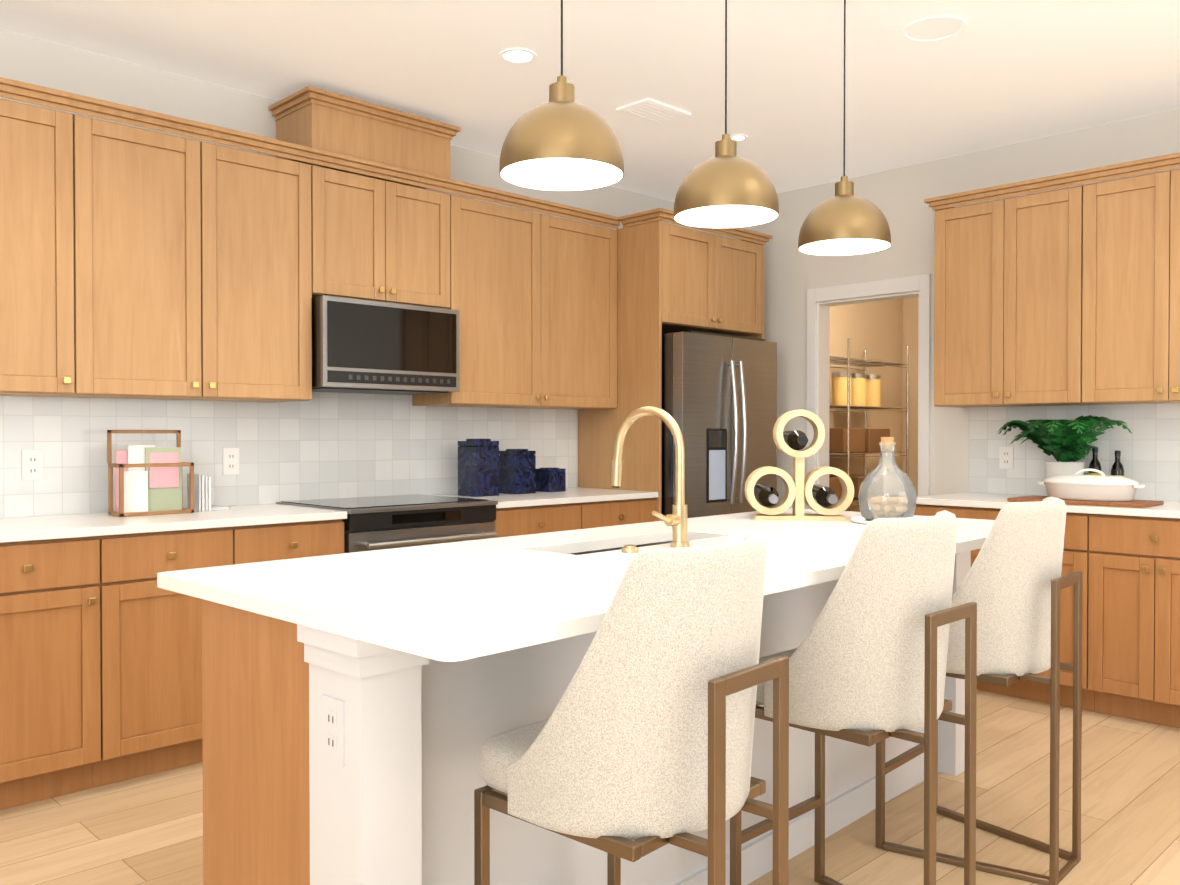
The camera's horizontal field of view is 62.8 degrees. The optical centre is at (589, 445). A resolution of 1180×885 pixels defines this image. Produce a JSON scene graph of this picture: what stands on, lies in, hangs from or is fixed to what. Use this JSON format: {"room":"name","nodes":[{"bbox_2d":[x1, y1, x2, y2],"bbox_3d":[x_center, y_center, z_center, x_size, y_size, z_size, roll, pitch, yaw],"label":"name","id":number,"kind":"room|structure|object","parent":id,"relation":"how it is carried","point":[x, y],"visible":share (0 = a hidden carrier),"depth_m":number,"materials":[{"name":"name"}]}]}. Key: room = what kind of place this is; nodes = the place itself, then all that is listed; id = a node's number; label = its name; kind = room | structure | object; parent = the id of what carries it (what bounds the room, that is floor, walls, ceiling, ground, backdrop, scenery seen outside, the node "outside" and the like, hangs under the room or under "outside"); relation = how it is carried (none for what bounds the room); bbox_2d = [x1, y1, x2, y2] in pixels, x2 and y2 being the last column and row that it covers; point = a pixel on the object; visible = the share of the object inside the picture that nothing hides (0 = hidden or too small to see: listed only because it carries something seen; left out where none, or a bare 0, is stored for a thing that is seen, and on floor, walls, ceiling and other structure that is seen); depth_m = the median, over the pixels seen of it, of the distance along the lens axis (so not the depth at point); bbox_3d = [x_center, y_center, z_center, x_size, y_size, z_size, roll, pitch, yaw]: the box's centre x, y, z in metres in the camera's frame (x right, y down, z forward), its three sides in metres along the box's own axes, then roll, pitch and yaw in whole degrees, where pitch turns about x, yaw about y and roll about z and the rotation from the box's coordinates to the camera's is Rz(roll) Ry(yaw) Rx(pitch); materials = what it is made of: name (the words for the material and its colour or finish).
{"room":"kitchen","nodes":[
{"label":"kitchen","id":0,"kind":"room"},
{"bbox_2d":[0,29,701,517],"bbox_3d":[-2.524,-0.182,3.383,9.320,2.740,0.128,-1,1,-44],"label":"wall","id":1,"kind":"structure","parent":0,"point":[334,445],"depth_m":4.28,"materials":[{"name":"white tile"}]},
{"bbox_2d":[22,450,42,480],"bbox_3d":[-2.122,0.074,3.682,0.072,0.116,0.007,-1,1,-44],"label":"electrical outlet","id":2,"kind":"object","parent":1,"relation":"attached to","point":[32,464],"visible":1,"depth_m":3.68,"materials":[{"name":"white plastic"}]},
{"bbox_2d":[223,448,238,474],"bbox_3d":[-1.568,0.067,4.226,0.072,0.116,0.007,-1,1,-44],"label":"electrical outlet","id":3,"kind":"object","parent":1,"relation":"attached to","point":[230,461],"visible":1,"depth_m":4.22,"materials":[{"name":"white plastic"}]},
{"bbox_2d":[0,77,620,409],"bbox_3d":[-1.289,-0.858,4.238,3.764,1.326,0.366,-1,1,-44],"label":"upper cabinet","id":4,"kind":"object","parent":1,"relation":"attached to","point":[137,263],"visible":1,"depth_m":3.99,"materials":[{"name":"brown wood"}]},
{"bbox_2d":[312,295,458,394],"bbox_3d":[-1.015,-0.445,4.482,0.714,0.391,0.409,-1,1,-44],"label":"microwave","id":5,"kind":"object","parent":4,"relation":"attached to","point":[366,346],"visible":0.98,"depth_m":4.30,"materials":[{"name":"silver metal"}]},
{"bbox_2d":[0,690,1179,884],"bbox_3d":[1.459,1.250,2.397,13.600,0.100,9.200,-1,1,-44],"label":"floor","id":6,"kind":"structure","parent":0,"point":[145,830],"depth_m":3.06,"materials":[{"name":"brown wood"}]},
{"bbox_2d":[0,487,657,809],"bbox_3d":[-1.187,0.721,4.165,3.748,0.915,0.642,-1,1,-44],"label":"base cabinet","id":7,"kind":"object","parent":6,"relation":"on","point":[100,658],"visible":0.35,"depth_m":3.35,"materials":[{"name":"brown wood"}]},
{"bbox_2d":[107,430,193,516],"bbox_3d":[-1.725,0.102,3.800,0.280,0.330,0.142,-1,1,-44],"label":"magazine rack","id":8,"kind":"object","parent":7,"relation":"on","point":[148,479],"visible":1,"depth_m":3.79,"materials":[{"name":"brown wood"}]},
{"bbox_2d":[187,474,228,510],"bbox_3d":[-1.577,0.190,4.000,0.130,0.150,0.142,-1,1,-44],"label":"books","id":9,"kind":"object","parent":7,"relation":"on","point":[202,492],"visible":0.81,"depth_m":3.93,"materials":[{"name":"grey paper"}]},
{"bbox_2d":[458,439,498,496],"bbox_3d":[-0.568,0.109,4.920,0.150,0.290,0.150,-1,1,-44],"label":"canister","id":10,"kind":"object","parent":7,"relation":"on","point":[478,467],"visible":1,"depth_m":4.87,"materials":[{"name":"blue ceramic"}]},
{"bbox_2d":[499,449,535,493],"bbox_3d":[-0.386,0.134,5.113,0.140,0.235,0.140,-1,1,-44],"label":"canister","id":11,"kind":"object","parent":7,"relation":"on","point":[517,471],"visible":0.9,"depth_m":5.06,"materials":[{"name":"blue ceramic"}]},
{"bbox_2d":[536,467,565,491],"bbox_3d":[-0.222,0.184,5.289,0.125,0.130,0.125,-1,1,-44],"label":"canister","id":12,"kind":"object","parent":7,"relation":"on","point":[550,479],"visible":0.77,"depth_m":5.24,"materials":[{"name":"blue ceramic"}]},
{"bbox_2d":[276,494,497,552],"bbox_3d":[-0.899,0.713,4.387,0.764,0.926,0.698,-1,1,-44],"label":"range","id":13,"kind":"object","parent":6,"relation":"on","point":[371,523],"visible":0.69,"depth_m":4.18,"materials":[{"name":"silver metal"}]},
{"bbox_2d":[202,536,979,884],"bbox_3d":[0.285,0.752,2.816,2.632,0.886,0.732,-1,1,-44],"label":"kitchen island","id":14,"kind":"object","parent":6,"relation":"on","point":[359,708],"depth_m":1.94,"materials":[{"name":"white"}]},
{"bbox_2d":[157,508,994,667],"bbox_3d":[0.320,0.294,2.783,2.704,0.030,1.106,-1,1,-44],"label":"island countertop","id":15,"kind":"structure","parent":14,"relation":"on","point":[433,603],"depth_m":2.07,"materials":[{"name":"white stone"}]},
{"bbox_2d":[622,545,637,552],"bbox_3d":[0.106,0.273,2.565,0.044,0.018,0.044,-1,1,-44],"label":"switch","id":16,"kind":"object","parent":15,"relation":"on","point":[629,548],"visible":1,"depth_m":2.55,"materials":[{"name":"gold metal"}]},
{"bbox_2d":[611,406,689,546],"bbox_3d":[0.140,0.083,2.751,0.145,0.394,0.283,-1,1,-44],"label":"faucet","id":17,"kind":"object","parent":15,"relation":"on","point":[676,519],"visible":1,"depth_m":2.69,"materials":[{"name":"gold metal"}]},
{"bbox_2d":[744,409,853,519],"bbox_3d":[0.775,0.067,3.648,0.386,0.403,0.385,0,1,4],"label":"wine rack","id":18,"kind":"object","parent":15,"relation":"on","point":[800,489],"visible":1,"depth_m":3.53,"materials":[{"name":"beige wood"}]},
{"bbox_2d":[851,517,869,523],"bbox_3d":[1.052,0.266,3.421,0.250,0.012,0.250,-1,1,-44],"label":"tray","id":19,"kind":"object","parent":15,"relation":"on","point":[860,520],"visible":0.12,"depth_m":3.41,"materials":[{"name":"white ceramic"}]},
{"bbox_2d":[858,437,916,520],"bbox_3d":[1.052,0.117,3.420,0.198,0.295,0.198,-1,1,-44],"label":"glass jug","id":20,"kind":"object","parent":19,"relation":"on","point":[891,507],"visible":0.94,"depth_m":3.42,"materials":[{"name":"clear glass"}]},
{"bbox_2d":[474,534,788,884],"bbox_3d":[0.088,0.685,1.792,0.503,1.043,0.483,1,1,42],"label":"stool","id":21,"kind":"object","parent":6,"relation":"on","point":[642,736],"visible":1,"depth_m":1.58,"materials":[{"name":"white fabric"}]},
{"bbox_2d":[480,719,548,793],"bbox_3d":[0.052,0.592,1.823,0.407,0.090,0.384,1,1,42],"label":"cushion","id":22,"kind":"object","parent":21,"relation":"on","point":[496,753],"depth_m":1.78,"materials":[{"name":"fabric"}]},
{"bbox_2d":[578,208,772,520],"bbox_3d":[0.508,-0.062,5.795,1.037,2.441,0.676,-1,1,-44],"label":"cabinet","id":23,"kind":"object","parent":6,"relation":"on","point":[671,278],"visible":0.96,"depth_m":5.42,"materials":[{"name":"brown wood"}]},
{"bbox_2d":[661,331,776,520],"bbox_3d":[0.570,0.264,5.719,0.870,1.790,0.816,-1,1,-44],"label":"refrigerator","id":24,"kind":"object","parent":6,"relation":"on","point":[719,398],"visible":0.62,"depth_m":5.38,"materials":[{"name":"silver metal"}]},
{"bbox_2d":[730,510,976,884],"bbox_3d":[0.646,0.678,2.361,0.483,1.043,0.503,-1,1,-44],"label":"stool","id":25,"kind":"object","parent":6,"relation":"on","point":[867,661],"visible":0.96,"depth_m":2.15,"materials":[{"name":"beige fabric"}]},
{"bbox_2d":[756,648,796,704],"bbox_3d":[0.613,0.585,2.394,0.384,0.090,0.407,-1,1,-44],"label":"cushion","id":26,"kind":"object","parent":25,"relation":"on","point":[760,687],"depth_m":2.44,"materials":[{"name":"fabric"}]},
{"bbox_2d":[829,338,908,510],"bbox_3d":[2.068,0.101,8.473,2.124,2.050,0.464,-1,1,-44],"label":"wire shelf","id":27,"kind":"object","parent":6,"relation":"on","point":[848,361],"visible":0.17,"depth_m":8.78,"materials":[{"name":"silver metal"}]},
{"bbox_2d":[829,476,850,499],"bbox_3d":[1.989,0.374,8.414,0.440,0.194,0.340,-1,1,-44],"label":"basket","id":28,"kind":"object","parent":27,"relation":"on","point":[834,483],"depth_m":8.31,"materials":[{"name":"brown wicker"}]},
{"bbox_2d":[831,372,855,405],"bbox_3d":[2.239,-0.501,8.606,0.174,0.300,0.174,1,1,37],"label":"jar","id":29,"kind":"object","parent":27,"relation":"on","point":[839,379],"depth_m":8.55,"materials":[{"name":"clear glass"}]},
{"bbox_2d":[829,428,866,452],"bbox_3d":[2.204,-0.049,8.619,0.380,0.214,0.340,-1,1,-44],"label":"basket","id":30,"kind":"object","parent":27,"relation":"on","point":[865,439],"depth_m":8.45,"materials":[{"name":"brown wood"}]},
{"bbox_2d":[831,474,882,498],"bbox_3d":[2.418,0.369,8.834,0.440,0.194,0.340,-1,1,-44],"label":"basket","id":31,"kind":"object","parent":27,"relation":"on","point":[857,480],"depth_m":8.64,"materials":[{"name":"brown wicker"}]},
{"bbox_2d":[856,373,870,405],"bbox_3d":[2.425,-0.504,8.788,0.174,0.300,0.174,1,1,37],"label":"jar","id":32,"kind":"object","parent":27,"relation":"on","point":[865,389],"depth_m":8.71,"materials":[{"name":"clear glass"}]},
{"bbox_2d":[871,375,880,406],"bbox_3d":[2.610,-0.506,8.970,0.174,0.300,0.174,1,1,37],"label":"jar","id":33,"kind":"object","parent":27,"relation":"on","point":[875,379],"depth_m":8.89,"materials":[{"name":"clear glass"}]},
{"bbox_2d":[867,428,889,451],"bbox_3d":[2.525,-0.052,8.934,0.380,0.214,0.340,-1,1,-44],"label":"basket","id":34,"kind":"object","parent":27,"relation":"on","point":[874,435],"depth_m":8.75,"materials":[{"name":"brown wood"}]},
{"bbox_2d":[875,497,1082,884],"bbox_3d":[1.151,0.672,2.864,0.503,1.043,0.483,1,1,43],"label":"stool","id":35,"kind":"object","parent":6,"relation":"on","point":[1014,582],"visible":0.77,"depth_m":2.65,"materials":[{"name":"white fabric"}]},
{"bbox_2d":[914,504,1069,705],"bbox_3d":[2.120,0.731,4.686,0.620,0.882,0.870,-1,1,-44],"label":"base cabinet","id":36,"kind":"object","parent":6,"relation":"on","point":[1029,690],"depth_m":4.46,"materials":[{"name":"brown wood"}]},
{"bbox_2d":[1066,512,1179,727],"bbox_3d":[2.565,0.737,4.233,0.620,0.882,0.640,-1,1,-44],"label":"base cabinet","id":37,"kind":"object","parent":6,"relation":"on","point":[1125,561],"depth_m":4.10,"materials":[{"name":"brown wood"}]},
{"bbox_2d":[916,492,1179,519],"bbox_3d":[2.559,0.277,4.222,0.637,0.030,2.180,-1,1,-44],"label":"countertop","id":38,"kind":"structure","parent":37,"relation":"on","point":[1170,510],"depth_m":4.44,"materials":[{"name":"white stone"}]},
{"bbox_2d":[998,415,1132,477],"bbox_3d":[2.257,0.053,4.663,0.475,0.406,0.663,-1,1,-44],"label":"plant","id":39,"kind":"object","parent":38,"relation":"on","point":[1069,441],"visible":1,"depth_m":4.60,"materials":[{"name":"green plant"}]},
{"bbox_2d":[1007,495,1163,507],"bbox_3d":[2.245,0.252,4.397,0.300,0.016,0.570,-1,1,-44],"label":"serving board","id":40,"kind":"object","parent":38,"relation":"on","point":[1131,503],"visible":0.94,"depth_m":4.26,"materials":[{"name":"brown wood"}]},
{"bbox_2d":[1038,468,1143,501],"bbox_3d":[2.263,0.173,4.378,0.236,0.141,0.430,-1,1,-44],"label":"casserole","id":41,"kind":"object","parent":40,"relation":"on","point":[1101,487],"visible":1,"depth_m":4.28,"materials":[{"name":"white ceramic"}]},
{"bbox_2d":[1088,447,1101,474],"bbox_3d":[2.439,0.132,4.669,0.057,0.250,0.057,-1,1,-44],"label":"oil bottle","id":42,"kind":"object","parent":38,"relation":"on","point":[1094,463],"visible":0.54,"depth_m":4.66,"materials":[{"name":"black glass"}]},
{"bbox_2d":[1111,450,1123,476],"bbox_3d":[2.509,0.140,4.598,0.057,0.235,0.057,-1,1,-44],"label":"oil bottle","id":43,"kind":"object","parent":38,"relation":"on","point":[1117,468],"visible":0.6,"depth_m":4.58,"materials":[{"name":"black glass"}]},
{"bbox_2d":[0,0,1179,201],"bbox_3d":[1.459,-1.590,2.363,13.600,0.100,9.200,-1,1,-44],"label":"ceiling","id":44,"kind":"structure","parent":0,"point":[996,73],"depth_m":3.94,"materials":[{"name":"white paint"}]},
{"bbox_2d":[499,48,536,63],"bbox_3d":[-0.288,-1.555,3.858,0.150,0.005,0.150,-1,1,-44],"label":"recessed light","id":45,"kind":"object","parent":44,"relation":"in","point":[517,55],"visible":1,"depth_m":3.85,"materials":[{"name":"white plastic"}]},
{"bbox_2d":[499,0,623,190],"bbox_3d":[-0.069,-1.100,2.355,0.304,0.879,0.304,-1,1,-44],"label":"pendant light","id":46,"kind":"object","parent":44,"relation":"hanging from","point":[561,140],"visible":1,"depth_m":2.27,"materials":[{"name":"gold metal"}]},
{"bbox_2d":[616,98,690,124],"bbox_3d":[0.298,-1.559,4.517,0.300,0.013,0.200,-1,1,-44],"label":"ceiling vent","id":47,"kind":"object","parent":44,"relation":"in","point":[653,111],"visible":1,"depth_m":4.49,"materials":[{"name":"white metal"}]},
{"bbox_2d":[673,0,778,227],"bbox_3d":[0.395,-1.105,2.810,0.304,0.879,0.304,-1,1,-44],"label":"pendant light","id":48,"kind":"object","parent":44,"relation":"hanging from","point":[726,187],"visible":1,"depth_m":2.73,"materials":[{"name":"gold metal"}]},
{"bbox_2d":[730,134,747,140],"bbox_3d":[0.755,-1.568,4.923,0.100,0.005,0.100,-1,1,-44],"label":"recessed light","id":49,"kind":"object","parent":44,"relation":"in","point":[739,137],"visible":0.88,"depth_m":4.92,"materials":[{"name":"white"}]},
{"bbox_2d":[798,0,890,255],"bbox_3d":[0.859,-1.111,3.265,0.304,0.879,0.304,-1,1,-44],"label":"pendant light","id":50,"kind":"object","parent":44,"relation":"hanging from","point":[844,221],"visible":1,"depth_m":3.19,"materials":[{"name":"gold metal"}]},
{"bbox_2d":[901,15,965,42],"bbox_3d":[1.280,-1.551,3.603,0.230,0.006,0.230,-1,1,-44],"label":"ceiling speaker","id":51,"kind":"object","parent":44,"relation":"attached to","point":[933,29],"visible":1,"depth_m":3.60,"materials":[{"name":"white plastic"}]},
{"bbox_2d":[829,297,917,512],"bbox_3d":[1.231,-0.217,6.212,0.005,2.740,2.550,-1,1,-44],"label":"wall","id":52,"kind":"structure","parent":0,"point":[886,331],"depth_m":5.67,"materials":[{"name":"beige paint"}]},
{"bbox_2d":[702,108,1179,508],"bbox_3d":[3.573,-0.187,3.732,0.128,2.740,8.170,-1,1,-44],"label":"wall","id":53,"kind":"structure","parent":0,"point":[966,443],"depth_m":5.23,"materials":[{"name":"white paint"}]},
{"bbox_2d":[806,274,930,508],"bbox_3d":[1.652,0.102,5.690,0.143,2.115,0.790,-1,1,-44],"label":"door frame","id":54,"kind":"structure","parent":53,"relation":"attached to","point":[919,286],"depth_m":5.70,"materials":[{"name":"white wood"}]},
{"bbox_2d":[932,184,1063,407],"bbox_3d":[2.164,-0.708,4.831,0.330,1.012,0.780,-1,1,-44],"label":"upper cabinet","id":55,"kind":"object","parent":53,"relation":"attached to","point":[999,264],"depth_m":4.75,"materials":[{"name":"brown wood"}]},
{"bbox_2d":[999,447,1013,468],"bbox_3d":[2.178,0.062,5.057,0.007,0.116,0.072,-1,1,-44],"label":"electrical outlet","id":56,"kind":"object","parent":53,"relation":"attached to","point":[1006,457],"visible":1,"depth_m":5.05,"materials":[{"name":"white plastic"}]},
{"bbox_2d":[1064,164,1179,405],"bbox_3d":[2.648,-0.702,4.339,0.330,1.012,0.840,-1,1,-44],"label":"upper cabinet","id":57,"kind":"object","parent":53,"relation":"attached to","point":[1065,296],"depth_m":4.36,"materials":[{"name":"brown wood"}]}
]}

